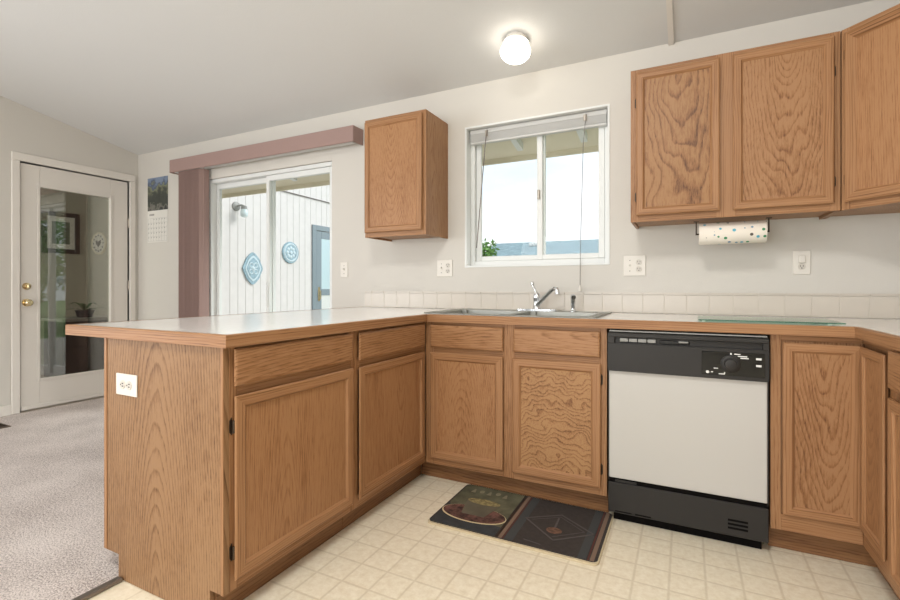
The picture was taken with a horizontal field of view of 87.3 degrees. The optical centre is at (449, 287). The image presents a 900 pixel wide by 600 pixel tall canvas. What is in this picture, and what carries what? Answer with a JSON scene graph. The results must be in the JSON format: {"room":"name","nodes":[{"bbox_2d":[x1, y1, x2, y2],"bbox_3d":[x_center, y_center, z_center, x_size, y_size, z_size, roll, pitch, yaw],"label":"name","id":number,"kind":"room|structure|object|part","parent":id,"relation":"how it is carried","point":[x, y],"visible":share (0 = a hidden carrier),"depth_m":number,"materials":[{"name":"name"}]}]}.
{"room":"kitchen","nodes":[
{"label":"kitchen","id":0,"kind":"room"},
{"bbox_2d":[40,365,45,377],"bbox_3d":[-4.994,1.102,4.527,2.781,0.080,4.080,0,0,27],"label":"floor","id":1,"kind":"structure","parent":0,"point":[41,367],"depth_m":5.93,"materials":[{"name":"carpet"}]},
{"bbox_2d":[41,315,107,376],"bbox_3d":[-4.181,0.704,5.563,0.485,0.714,0.860,0,0,27],"label":"sideboard","id":2,"kind":"object","parent":1,"relation":"on","point":[63,354],"visible":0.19,"depth_m":5.23,"materials":[{"name":"brown wood"}]},
{"bbox_2d":[41,315,107,321],"bbox_3d":[-4.193,0.364,5.568,0.460,0.034,0.860,0,0,27],"label":"countertop","id":3,"kind":"structure","parent":2,"relation":"on","point":[95,317],"depth_m":5.27,"materials":[{"name":"grey"}]},
{"bbox_2d":[66,302,101,316],"bbox_3d":[-4.213,0.262,5.486,0.384,0.168,0.501,0,0,27],"label":"potted plant","id":4,"kind":"object","parent":2,"relation":"on","point":[85,312],"visible":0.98,"depth_m":5.42,"materials":[{"name":"green plant"}]},
{"bbox_3d":[-4.233,0.306,5.465,0.190,0.079,0.190,0,0,27],"label":"pot","id":5,"kind":"part","parent":4,"relation":"part of","materials":[{"name":"black ceramic"}]},
{"bbox_3d":[-4.090,0.692,5.287,0.015,0.580,0.390,0,0,27],"label":"door","id":6,"kind":"part","parent":2,"relation":"part of","materials":[{"name":"brown wood"}]},
{"bbox_2d":[0,397,118,599],"bbox_3d":[-3.405,1.099,0.821,3.164,0.086,7.320,0,0,27],"label":"floor","id":7,"kind":"structure","parent":0,"point":[52,458],"depth_m":2.28,"materials":[{"name":"beige carpet"}]},
{"bbox_2d":[0,423,10,428],"bbox_3d":[-3.475,1.053,3.586,0.300,0.006,0.110,0,0,27],"label":"floor vent","id":8,"kind":"object","parent":7,"relation":"in","point":[2,425],"visible":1,"depth_m":3.56,"materials":[{"name":"brown metal"}]},
{"bbox_2d":[72,576,122,599],"bbox_3d":[-2.341,1.055,-0.583,0.032,0.015,5.125,0,0,27],"label":"trim","id":9,"kind":"structure","parent":7,"relation":"on","point":[97,590],"depth_m":1.64,"materials":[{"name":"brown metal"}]},
{"bbox_2d":[40,188,85,365],"bbox_3d":[-4.994,-0.188,4.527,2.781,2.500,4.080,0,0,27],"label":"wall","id":10,"kind":"structure","parent":0,"point":[62,276],"depth_m":6.56,"materials":[{"name":"beige paint"}]},
{"bbox_2d":[41,210,79,253],"bbox_3d":[-5.407,-0.753,6.553,0.024,0.570,0.450,0,0,27],"label":"picture frame","id":11,"kind":"object","parent":10,"relation":"attached to","point":[60,231],"visible":1,"depth_m":6.54,"materials":[{"name":"brown wood"}]},
{"bbox_2d":[52,221,69,244],"bbox_3d":[-5.409,-0.753,6.554,0.002,0.310,0.210,0,0,27],"label":"print","id":12,"kind":"object","parent":11,"relation":"attached to","point":[60,229],"depth_m":6.55},
{"bbox_2d":[222,127,598,197],"bbox_3d":[-0.009,-1.191,3.749,7.209,0.335,0.680,0,0,27],"label":"soffit","id":13,"kind":"object","parent":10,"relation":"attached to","point":[566,143],"depth_m":3.76,"materials":[{"name":"beige paint"}]},
{"bbox_2d":[0,96,137,405],"bbox_3d":[-4.841,-0.486,1.609,0.110,3.295,7.200,0,0,27],"label":"wall","id":14,"kind":"structure","parent":0,"point":[23,129],"depth_m":3.98,"materials":[{"name":"grey paint"}]},
{"bbox_2d":[0,405,10,416],"bbox_3d":[-4.161,1.014,2.827,0.014,0.084,2.388,0,0,27],"label":"baseboard","id":15,"kind":"structure","parent":14,"relation":"attached to","point":[4,410],"depth_m":3.86,"materials":[{"name":"white wood"}]},
{"bbox_2d":[11,151,134,414],"bbox_3d":[-3.453,-0.032,4.356,0.128,2.187,0.980,0,0,27],"label":"trim","id":16,"kind":"structure","parent":14,"relation":"attached to","point":[16,157],"depth_m":3.94,"materials":[{"name":"white wood"}]},
{"bbox_2d":[20,163,128,412],"bbox_3d":[-3.430,0.008,4.347,0.157,2.108,0.863,0,0,27],"label":"door","id":17,"kind":"structure","parent":14,"relation":"in","point":[36,393],"depth_m":4.14,"materials":[{"name":"white paint"}]},
{"bbox_3d":[-3.560,0.132,3.981,0.062,0.066,0.066,0,0,27],"label":"knob","id":18,"kind":"part","parent":17,"relation":"part of","materials":[{"name":"gold metal"}]},
{"bbox_3d":[-3.419,-0.036,4.324,0.007,1.700,0.598,0,0,27],"label":"glass moulding","id":19,"kind":"part","parent":17,"relation":"part of","materials":[{"name":"white paint"}]},
{"bbox_2d":[86,195,107,314],"bbox_3d":[-4.147,-0.188,6.329,2.480,2.500,0.100,0,0,27],"label":"wall","id":20,"kind":"structure","parent":0,"point":[96,207],"depth_m":6.72,"materials":[{"name":"beige paint"}]},
{"bbox_2d":[91,232,106,254],"bbox_3d":[-4.963,-0.618,6.665,0.356,0.326,0.029,0,0,27],"label":"wall plaque","id":21,"kind":"object","parent":20,"relation":"attached to","point":[99,240],"visible":1,"depth_m":6.65,"materials":[{"name":"beige ceramic"}]},
{"bbox_2d":[222,185,329,314],"bbox_3d":[-2.014,-0.488,7.670,0.110,3.300,5.881,0,0,27],"label":"wall","id":22,"kind":"structure","parent":0,"point":[296,215],"depth_m":6.67,"materials":[{"name":"paint"}]},
{"bbox_2d":[232,202,247,216],"bbox_3d":[-2.682,-0.998,6.041,0.154,0.200,0.140,0,0,27],"label":"wall lamp","id":23,"kind":"object","parent":22,"relation":"attached to","point":[235,205],"visible":1,"depth_m":6.03,"materials":[{"name":"grey"}]},
{"bbox_3d":[-2.745,-1.038,6.061,0.024,0.120,0.120,0,0,27],"label":"wall plate","id":24,"kind":"part","parent":23,"relation":"part of","materials":[{"name":"grey metal"}]},
{"bbox_3d":[-2.668,-1.032,6.058,0.135,0.067,0.086,0,0,27],"label":"arm","id":25,"kind":"part","parent":23,"relation":"part of","materials":[{"name":"grey metal"}]},
{"bbox_3d":[-2.642,-0.948,6.049,0.090,0.100,0.090,0,0,27],"label":"lamp shade","id":26,"kind":"part","parent":23,"relation":"part of","materials":[{"name":"white glass"}]},
{"bbox_2d":[242,252,262,284],"bbox_3d":[-2.623,-0.248,6.283,0.040,0.430,0.319,0,0,27],"label":"wall plaque","id":27,"kind":"object","parent":22,"relation":"attached to","point":[252,268],"visible":1,"depth_m":6.26,"materials":[{"name":"ceramic"}]},
{"bbox_2d":[282,242,298,262],"bbox_3d":[-2.324,-0.503,6.887,0.034,0.316,0.316,0,0,27],"label":"wall plaque","id":28,"kind":"object","parent":22,"relation":"attached to","point":[290,252],"visible":1,"depth_m":6.87,"materials":[{"name":"ceramic"}]},
{"bbox_2d":[283,191,329,202],"bbox_3d":[-1.745,-1.359,8.055,0.016,0.064,3.600,0,0,27],"label":"overhead cable","id":29,"kind":"object","parent":22,"relation":"attached to","point":[283,191],"visible":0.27,"depth_m":7.13,"materials":[{"name":"grey plastic"}]},
{"bbox_2d":[312,225,329,309],"bbox_3d":[-1.894,0.062,7.726,0.064,2.060,0.980,0,0,27],"label":"storm door","id":30,"kind":"structure","parent":22,"relation":"in","point":[320,240],"depth_m":7.45,"materials":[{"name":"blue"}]},
{"bbox_3d":[-2.045,0.112,7.411,0.051,0.220,0.040,0,0,27],"label":"handle","id":31,"kind":"part","parent":30,"relation":"part of","materials":[{"name":"gold metal"}]},
{"bbox_3d":[-1.911,0.102,7.735,0.014,1.960,0.800,0,0,27],"label":"door frame","id":32,"kind":"part","parent":30,"relation":"part of","materials":[{"name":"grey"}]},
{"bbox_3d":[-1.914,-0.368,7.737,0.008,0.800,0.580,0,0,27],"label":"pane","id":33,"kind":"part","parent":30,"relation":"part of","materials":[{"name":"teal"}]},
{"bbox_3d":[-1.914,0.497,7.737,0.008,0.730,0.580,0,0,27],"label":"panel","id":34,"kind":"part","parent":30,"relation":"part of","materials":[{"name":"white plastic"}]},
{"bbox_2d":[0,0,873,154],"bbox_3d":[-2.049,-1.773,0.140,6.419,0.860,7.320,0,0,27],"label":"ceiling","id":35,"kind":"structure","parent":0,"point":[138,77],"depth_m":2.93,"materials":[{"name":"white paint"}]},
{"bbox_2d":[500,32,530,64],"bbox_3d":[0.368,-1.344,2.657,0.169,0.145,0.170,0,0,-34],"label":"ceiling light","id":36,"kind":"object","parent":35,"relation":"attached to","point":[515,49],"visible":1,"depth_m":2.61,"materials":[{"name":"white glass"}]},
{"bbox_2d":[666,0,673,45],"bbox_3d":[0.388,-1.707,0.942,0.027,0.752,3.699,0,0,27],"label":"trim","id":37,"kind":"structure","parent":35,"relation":"attached to","point":[669,8],"depth_m":2.43,"materials":[{"name":"white wood"}]},
{"bbox_2d":[88,439,898,599],"bbox_3d":[-0.586,1.102,-0.594,3.145,0.080,7.320,0,0,27],"label":"floor","id":38,"kind":"structure","parent":0,"point":[392,551],"depth_m":1.76,"materials":[{"name":"tile"}]},
{"bbox_2d":[104,331,352,599],"bbox_3d":[-0.844,0.624,1.890,0.677,0.874,0.639,0,0,27],"label":"base cabinet","id":39,"kind":"object","parent":38,"relation":"on","point":[226,468],"visible":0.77,"depth_m":1.62,"materials":[{"name":"brown wood"}]},
{"bbox_2d":[116,373,137,396],"bbox_3d":[-1.160,0.351,1.689,0.125,0.077,0.009,0,0,27],"label":"wall outlet","id":40,"kind":"object","parent":39,"relation":"attached to","point":[126,384],"visible":1,"depth_m":1.68,"materials":[{"name":"white plastic"}]},
{"bbox_2d":[120,380,124,388],"bbox_3d":[-1.179,0.351,1.696,0.033,0.033,0.003,0,0,27],"label":"receptacle","id":41,"kind":"object","parent":40,"relation":"attached to","point":[122,382],"depth_m":1.69,"materials":[{"name":"beige plastic"}]},
{"bbox_2d":[126,381,131,389],"bbox_3d":[-1.144,0.351,1.679,0.033,0.033,0.003,0,0,27],"label":"receptacle","id":42,"kind":"object","parent":40,"relation":"attached to","point":[128,383],"depth_m":1.68,"materials":[{"name":"beige plastic"}]},
{"bbox_3d":[-0.991,0.624,1.620,0.656,0.874,0.018,0,0,27],"label":"panel","id":43,"kind":"part","parent":39,"relation":"part of","materials":[{"name":"brown wood"}]},
{"bbox_3d":[-0.563,0.574,1.762,0.018,0.775,0.617,0,0,27],"label":"frame","id":44,"kind":"part","parent":39,"relation":"part of","materials":[{"name":"brown wood"}]},
{"bbox_3d":[-0.549,0.255,1.744,0.018,0.118,0.584,0,0,27],"label":"drawer","id":45,"kind":"part","parent":39,"relation":"part of","materials":[{"name":"brown wood"}]},
{"bbox_3d":[-0.548,0.634,1.746,0.018,0.580,0.588,0,0,27],"label":"door","id":46,"kind":"part","parent":39,"relation":"part of","materials":[{"name":"brown wood"}]},
{"bbox_3d":[-0.551,0.634,1.747,0.005,0.496,0.504,0,0,27],"label":"panel","id":47,"kind":"part","parent":39,"relation":"part of","materials":[{"name":"brown wood"}]},
{"bbox_2d":[342,322,424,529],"bbox_3d":[-0.426,0.624,2.724,0.677,0.874,1.226,0,0,27],"label":"base cabinet","id":48,"kind":"object","parent":38,"relation":"on","point":[388,362],"visible":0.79,"depth_m":2.25,"materials":[{"name":"brown wood"}]},
{"bbox_3d":[-0.268,0.258,2.303,0.018,0.121,0.575,0,0,27],"label":"drawer","id":49,"kind":"part","parent":48,"relation":"part of","materials":[{"name":"brown wood"}]},
{"bbox_3d":[-0.270,0.636,2.301,0.018,0.576,0.570,0,0,27],"label":"door","id":50,"kind":"part","parent":48,"relation":"part of","materials":[{"name":"brown wood"}]},
{"bbox_3d":[-0.272,0.636,2.302,0.005,0.492,0.486,0,0,27],"label":"panel","id":51,"kind":"part","parent":48,"relation":"part of","materials":[{"name":"brown wood"}]},
{"bbox_2d":[422,322,611,512],"bbox_3d":[0.396,0.624,2.650,1.016,0.874,0.621,0,0,27],"label":"base cabinet","id":52,"kind":"object","parent":38,"relation":"on","point":[518,409],"visible":0.86,"depth_m":2.34,"materials":[{"name":"brown wood"}]},
{"bbox_3d":[0.081,0.265,2.470,0.418,0.121,0.018,0,0,27],"label":"drawer","id":53,"kind":"part","parent":52,"relation":"part of","materials":[{"name":"brown wood"}]},
{"bbox_3d":[0.081,0.638,2.470,0.418,0.573,0.018,0,0,27],"label":"door","id":54,"kind":"part","parent":52,"relation":"part of","materials":[{"name":"brown wood"}]},
{"bbox_3d":[0.082,0.638,2.473,0.334,0.489,0.005,0,0,27],"label":"panel","id":55,"kind":"part","parent":52,"relation":"part of","materials":[{"name":"brown wood"}]},
{"bbox_3d":[0.504,0.639,2.262,0.341,0.487,0.005,0,0,27],"label":"panel","id":56,"kind":"part","parent":52,"relation":"part of","materials":[{"name":"brown wood"}]},
{"bbox_3d":[0.503,0.265,2.259,0.417,0.117,0.018,0,0,27],"label":"drawer","id":57,"kind":"part","parent":52,"relation":"part of","materials":[{"name":"brown wood"}]},
{"bbox_3d":[0.502,0.639,2.259,0.425,0.571,0.018,0,0,27],"label":"door","id":58,"kind":"part","parent":52,"relation":"part of","materials":[{"name":"brown wood"}]},
{"bbox_2d":[428,484,612,565],"bbox_3d":[0.327,1.053,2.151,0.747,0.015,0.450,0,0,27],"label":"floor mat","id":59,"kind":"object","parent":38,"relation":"on","point":[578,534],"visible":1,"depth_m":2.10,"materials":[{"name":"black"}]},
{"bbox_2d":[430,484,524,535],"bbox_3d":[0.142,1.048,2.245,0.310,0.001,0.428,0,0,27],"label":"picture","id":60,"kind":"object","parent":59,"relation":"on","point":[475,510],"depth_m":2.20},
{"bbox_2d":[607,328,769,548],"bbox_3d":[1.110,0.627,2.243,0.610,0.867,0.632,0,0,27],"label":"dishwasher","id":61,"kind":"object","parent":38,"relation":"on","point":[688,411],"visible":1,"depth_m":1.99,"materials":[{"name":"white plastic"}]},
{"bbox_3d":[0.960,0.238,2.015,0.115,0.016,0.006,0,0,27],"label":"latch lever","id":62,"kind":"part","parent":61,"relation":"part of","materials":[{"name":"black plastic"}]},
{"bbox_3d":[1.008,1.036,2.040,0.570,0.049,0.015,0,0,27],"label":"kick plate","id":63,"kind":"part","parent":61,"relation":"part of","materials":[{"name":"black metal"}]},
{"bbox_3d":[0.998,0.619,2.020,0.602,0.486,0.030,0,0,27],"label":"door panel","id":64,"kind":"part","parent":61,"relation":"part of","materials":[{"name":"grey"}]},
{"bbox_3d":[0.995,0.949,2.014,0.610,0.135,0.024,0,0,27],"label":"panel","id":65,"kind":"part","parent":61,"relation":"part of","materials":[{"name":"grey plastic"}]},
{"bbox_3d":[0.994,0.290,2.010,0.610,0.172,0.052,0,0,27],"label":"control panel","id":66,"kind":"part","parent":61,"relation":"part of","materials":[{"name":"grey plastic"}]},
{"bbox_3d":[1.142,0.312,1.905,0.220,0.096,0.003,0,0,27],"label":"dial plate","id":67,"kind":"part","parent":61,"relation":"part of","materials":[{"name":"black plastic"}]},
{"bbox_2d":[765,334,899,599],"bbox_3d":[1.743,0.624,1.820,0.885,0.874,0.895,0,0,27],"label":"base cabinet","id":68,"kind":"object","parent":38,"relation":"on","point":[828,396],"visible":0.8,"depth_m":1.79,"materials":[{"name":"brown wood"}]},
{"bbox_3d":[1.420,0.555,1.802,0.173,0.601,0.005,0,0,27],"label":"panel","id":69,"kind":"part","parent":68,"relation":"part of","materials":[{"name":"brown wood"}]},
{"bbox_3d":[1.419,0.555,1.799,0.245,0.673,0.018,0,0,27],"label":"door","id":70,"kind":"part","parent":68,"relation":"part of","materials":[{"name":"brown wood"}]},
{"bbox_3d":[1.469,0.555,1.630,0.005,0.601,0.162,0,0,27],"label":"panel","id":71,"kind":"part","parent":68,"relation":"part of","materials":[{"name":"brown wood"}]},
{"bbox_3d":[1.466,0.555,1.631,0.018,0.673,0.234,0,0,27],"label":"door","id":72,"kind":"part","parent":68,"relation":"part of","materials":[{"name":"brown wood"}]},
{"bbox_2d":[888,350,899,598],"bbox_3d":[1.519,0.624,1.094,0.606,0.874,0.600,0,0,27],"label":"base cabinet","id":73,"kind":"object","parent":38,"relation":"on","point":[893,356],"visible":0.87,"depth_m":1.45,"materials":[{"name":"brown wood"}]},
{"bbox_2d":[65,307,899,350],"bbox_3d":[0.421,0.167,1.938,3.375,0.040,1.888,0,0,27],"label":"countertop","id":74,"kind":"structure","parent":73,"relation":"on","point":[234,330],"depth_m":1.91,"materials":[{"name":"laminate"}]},
{"bbox_2d":[424,308,611,317],"bbox_3d":[0.386,0.226,2.649,0.930,0.172,0.526,0,0,27],"label":"sink","id":75,"kind":"object","parent":74,"relation":"in","point":[465,311],"visible":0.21,"depth_m":2.70,"materials":[{"name":"silver metal"}]},
{"bbox_3d":[0.184,0.228,2.718,0.400,0.168,0.370,0,0,27],"label":"bowl","id":76,"kind":"part","parent":75,"relation":"part of","materials":[{"name":"silver metal"}]},
{"bbox_3d":[0.570,0.228,2.524,0.385,0.168,0.370,0,0,27],"label":"bowl","id":77,"kind":"part","parent":75,"relation":"part of","materials":[{"name":"silver metal"}]},
{"bbox_2d":[569,294,576,311],"bbox_3d":[0.708,0.092,2.714,0.042,0.101,0.052,0,0,27],"label":"sprayer","id":78,"kind":"object","parent":75,"relation":"on","point":[573,297],"visible":1,"depth_m":2.71,"materials":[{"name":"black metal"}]},
{"bbox_2d":[517,282,559,310],"bbox_3d":[0.541,0.055,2.790,0.109,0.175,0.302,0,0,-43],"label":"kitchen faucet","id":79,"kind":"object","parent":74,"relation":"on","point":[537,300],"visible":1,"depth_m":2.79,"materials":[{"name":"silver metal"}]},
{"bbox_3d":[0.506,0.008,2.827,0.026,0.081,0.056,0,0,-41],"label":"lever handle","id":80,"kind":"part","parent":79,"relation":"part of","materials":[{"name":"silver metal"}]},
{"bbox_3d":[0.518,0.137,2.815,0.240,0.011,0.056,0,0,27],"label":"plate","id":81,"kind":"part","parent":79,"relation":"part of","materials":[{"name":"silver metal"}]},
{"bbox_3d":[0.562,0.058,2.730,0.026,0.120,0.188,0,0,-33],"label":"spout","id":82,"kind":"part","parent":79,"relation":"part of","materials":[{"name":"silver metal"}]},
{"bbox_2d":[697,316,844,324],"bbox_3d":[1.344,0.142,2.025,0.495,0.010,0.288,0,0,27],"label":"glass cutting board","id":83,"kind":"object","parent":74,"relation":"on","point":[702,318],"visible":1,"depth_m":1.99,"materials":[{"name":"green glass"}]},
{"bbox_3d":[1.257,0.258,1.227,0.018,0.121,0.573,0,0,27],"label":"drawer","id":84,"kind":"part","parent":73,"relation":"part of","materials":[{"name":"brown wood"}]},
{"bbox_3d":[1.275,0.574,1.217,0.018,0.775,0.600,0,0,27],"label":"frame","id":85,"kind":"part","parent":73,"relation":"part of","materials":[{"name":"brown wood"}]},
{"bbox_3d":[1.260,0.636,1.226,0.005,0.492,0.489,0,0,27],"label":"panel","id":86,"kind":"part","parent":73,"relation":"part of","materials":[{"name":"brown wood"}]},
{"bbox_2d":[138,0,899,438],"bbox_3d":[-0.376,-0.138,3.474,6.419,2.600,0.140,0,0,27],"label":"wall","id":87,"kind":"structure","parent":0,"point":[852,254],"depth_m":2.82,"materials":[{"name":"grey paint"}]},
{"bbox_2d":[148,176,167,242],"bbox_3d":[-2.885,-0.763,4.652,0.320,0.640,0.004,0,0,27],"label":"wall calendar","id":88,"kind":"object","parent":87,"relation":"attached to","point":[158,186],"visible":1,"depth_m":4.64,"materials":[{"name":"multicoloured paper"}]},
{"bbox_2d":[169,125,362,317],"bbox_3d":[-1.628,-0.076,3.956,2.130,2.205,0.122,0,0,27],"label":"vertical blind","id":89,"kind":"object","parent":87,"relation":"attached to","point":[193,176],"visible":0.69,"depth_m":4.23,"materials":[{"name":"pink fabric"}]},
{"bbox_3d":[-2.192,-0.503,4.195,0.013,1.130,0.006,0,0,27],"label":"pull cord","id":90,"kind":"part","parent":89,"relation":"part of","materials":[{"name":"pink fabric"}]},
{"bbox_2d":[210,161,331,315],"bbox_3d":[-1.538,0.039,4.053,1.450,2.045,0.108,0,0,27],"label":"door","id":91,"kind":"structure","parent":87,"relation":"in","point":[269,178],"depth_m":4.06,"materials":[{"name":"white plastic"}]},
{"bbox_3d":[-1.833,0.038,4.220,0.722,1.975,0.034,0,0,27],"label":"sliding sash","id":92,"kind":"part","parent":91,"relation":"part of","materials":[{"name":"glass"}]},
{"bbox_3d":[-1.558,0.062,4.012,0.015,0.200,0.014,0,0,27],"label":"handle","id":93,"kind":"part","parent":91,"relation":"part of","materials":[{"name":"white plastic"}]},
{"bbox_3d":[-1.237,0.038,3.878,0.729,1.975,0.034,0,0,27],"label":"sliding sash","id":94,"kind":"part","parent":91,"relation":"part of","materials":[{"name":"glass"}]},
{"bbox_2d":[341,262,347,276],"bbox_3d":[-0.812,-0.133,3.604,0.070,0.115,0.018,0,0,27],"label":"light switch","id":95,"kind":"object","parent":87,"relation":"attached to","point":[344,265],"visible":1,"depth_m":3.60,"materials":[{"name":"white plastic"}]},
{"bbox_2d":[364,109,447,241],"bbox_3d":[-0.295,-0.720,3.172,0.468,0.782,0.325,0,0,27],"label":"upper cabinet","id":96,"kind":"object","parent":87,"relation":"attached to","point":[406,154],"visible":1,"depth_m":3.04,"materials":[{"name":"brown wood"}]},
{"bbox_3d":[-0.370,-0.724,3.038,0.438,0.730,0.018,0,0,27],"label":"door","id":97,"kind":"part","parent":96,"relation":"part of","materials":[{"name":"brown wood"}]},
{"bbox_3d":[-0.369,-0.724,3.041,0.362,0.654,0.005,0,0,27],"label":"panel","id":98,"kind":"part","parent":96,"relation":"part of","materials":[{"name":"brown wood"}]},
{"bbox_2d":[290,129,586,180],"bbox_3d":[0.017,-1.131,3.629,3.745,0.165,0.470,0,0,27],"label":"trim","id":99,"kind":"structure","parent":87,"relation":"attached to","point":[518,144],"depth_m":3.49,"materials":[{"name":"wood"}]},
{"bbox_2d":[437,260,452,276],"bbox_3d":[-0.038,-0.128,3.216,0.118,0.115,0.018,0,0,27],"label":"wall outlet","id":100,"kind":"object","parent":87,"relation":"attached to","point":[444,267],"visible":1,"depth_m":3.22,"materials":[{"name":"white plastic"}]},
{"bbox_2d":[465,104,609,267],"bbox_3d":[0.530,-0.598,2.978,0.927,0.936,0.073,0,0,27],"label":"trim","id":101,"kind":"structure","parent":87,"relation":"attached to","point":[605,106],"depth_m":3.04,"materials":[{"name":"white plastic"}]},
{"bbox_2d":[471,110,607,265],"bbox_3d":[0.560,-0.598,3.038,0.909,0.918,0.077,0,0,27],"label":"window","id":102,"kind":"structure","parent":87,"relation":"in","point":[541,257],"depth_m":3.01,"materials":[{"name":"white plastic"}]},
{"bbox_3d":[0.399,-0.598,3.129,0.479,0.846,0.022,0,0,27],"label":"sash","id":103,"kind":"part","parent":102,"relation":"part of","materials":[{"name":"white plastic"}]},
{"bbox_2d":[470,109,607,290],"bbox_3d":[0.523,-0.514,2.964,0.883,1.075,0.097,0,0,27],"label":"mini blind","id":104,"kind":"object","parent":102,"relation":"attached to","point":[593,119],"visible":1,"depth_m":2.96,"materials":[{"name":"grey plastic"}]},
{"bbox_3d":[0.537,-0.966,2.993,0.883,0.016,0.032,0,0,27],"label":"rail","id":105,"kind":"part","parent":104,"relation":"part of","materials":[{"name":"grey"}]},
{"bbox_3d":[0.794,-0.523,2.809,0.058,1.030,0.009,0,0,-36],"label":"lift cord","id":106,"kind":"part","parent":104,"relation":"part of","materials":[{"name":"white fabric"}]},
{"bbox_3d":[0.746,-0.598,2.928,0.416,0.846,0.022,0,0,27],"label":"sash","id":107,"kind":"part","parent":102,"relation":"part of","materials":[{"name":"white plastic"}]},
{"bbox_2d":[365,291,899,318],"bbox_3d":[0.857,0.089,2.769,3.341,0.116,0.012,0,0,27],"label":"backsplash","id":108,"kind":"structure","parent":87,"relation":"attached to","point":[836,305],"depth_m":2.58,"materials":[{"name":"beige tile"}]},
{"bbox_2d":[623,255,645,275],"bbox_3d":[1.045,-0.121,2.672,0.118,0.117,0.018,0,0,27],"label":"wall outlet","id":109,"kind":"object","parent":87,"relation":"attached to","point":[633,265],"visible":1,"depth_m":2.67,"materials":[{"name":"white plastic"}]},
{"bbox_2d":[631,31,840,228],"bbox_3d":[1.363,-0.715,2.340,0.846,0.771,0.325,0,0,27],"label":"upper cabinet","id":110,"kind":"object","parent":87,"relation":"attached to","point":[751,134],"visible":1,"depth_m":2.18,"materials":[{"name":"brown wood"}]},
{"bbox_3d":[1.105,-0.719,2.301,0.291,0.643,0.005,0,0,27],"label":"panel","id":111,"kind":"part","parent":110,"relation":"part of","materials":[{"name":"brown wood"}]},
{"bbox_3d":[1.104,-0.719,2.298,0.367,0.719,0.018,0,0,27],"label":"door","id":112,"kind":"part","parent":110,"relation":"part of","materials":[{"name":"brown wood"}]},
{"bbox_2d":[699,220,766,244],"bbox_3d":[1.371,-0.263,2.296,0.280,0.106,0.106,0,0,27],"label":"paper towel roll","id":113,"kind":"object","parent":110,"relation":"attached to","point":[741,232],"visible":0.98,"depth_m":2.26,"materials":[{"name":"white paper"}]},
{"bbox_2d":[694,217,771,234],"bbox_3d":[1.371,-0.293,2.296,0.328,0.068,0.024,0,0,27],"label":"towel holder","id":114,"kind":"object","parent":110,"relation":"attached to","point":[768,218],"visible":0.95,"depth_m":2.23,"materials":[{"name":"brown"}]},
{"bbox_3d":[1.484,-0.719,2.111,0.299,0.643,0.005,0,0,27],"label":"panel","id":115,"kind":"part","parent":110,"relation":"part of","materials":[{"name":"brown wood"}]},
{"bbox_3d":[1.483,-0.719,2.108,0.375,0.719,0.018,0,0,27],"label":"door","id":116,"kind":"part","parent":110,"relation":"part of","materials":[{"name":"brown wood"}]},
{"bbox_2d":[793,250,810,273],"bbox_3d":[1.735,-0.121,2.325,0.072,0.117,0.020,0,0,27],"label":"wall outlet","id":117,"kind":"object","parent":87,"relation":"attached to","point":[801,259],"visible":1,"depth_m":2.33,"materials":[{"name":"white plastic"}]},
{"bbox_2d":[798,263,805,269],"bbox_3d":[1.737,-0.101,2.328,0.033,0.033,0.003,0,0,27],"label":"receptacle","id":118,"kind":"object","parent":117,"relation":"attached to","point":[801,266],"depth_m":2.33,"materials":[{"name":"white plastic"}]},
{"bbox_2d":[824,4,899,218],"bbox_3d":[1.950,-0.715,1.891,0.600,0.771,0.601,0,0,27],"label":"upper cabinet","id":119,"kind":"object","parent":87,"relation":"attached to","point":[870,48],"visible":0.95,"depth_m":1.91,"materials":[{"name":"brown wood"}]},
{"bbox_3d":[1.753,-0.715,2.159,0.008,0.771,0.298,0,0,27],"label":"panel","id":120,"kind":"part","parent":119,"relation":"part of","materials":[{"name":"brown wood"}]},
{"bbox_3d":[1.734,-0.719,1.819,0.018,0.719,0.377,0,0,-18],"label":"door","id":121,"kind":"part","parent":119,"relation":"part of","materials":[{"name":"brown wood"}]},
{"bbox_3d":[1.737,-0.719,1.821,0.005,0.633,0.291,0,0,-18],"label":"panel","id":122,"kind":"part","parent":119,"relation":"part of","materials":[{"name":"brown wood"}]},
{"label":"outside","id":123,"kind":"structure","parent":0,"visible":0},
{"bbox_3d":[21.880,1.322,17.481,54.000,0.280,44.859,0,0,27],"label":"ground","id":124,"kind":"structure","parent":123,"visible":0},
{"bbox_2d":[482,238,499,256],"bbox_3d":[0.538,0.207,7.405,0.610,1.952,0.474,0,0,27],"label":"leafy shrub","id":125,"kind":"object","parent":124,"relation":"on","point":[489,252],"visible":0.12,"depth_m":7.35,"materials":[{"name":"green plant"}]},
{"bbox_2d":[491,239,598,255],"bbox_3d":[6.115,0.107,7.971,11.650,2.150,4.800,0,0,27],"label":"house","id":126,"kind":"structure","parent":124,"relation":"on","point":[570,246],"depth_m":9.37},
{"bbox_2d":[529,242,536,246],"bbox_3d":[1.757,-0.878,9.710,0.248,0.120,0.100,0,0,27],"label":"roof vent","id":127,"kind":"object","parent":126,"relation":"attached to","point":[533,244],"depth_m":9.69,"materials":[{"name":"white plastic"}]}
]}

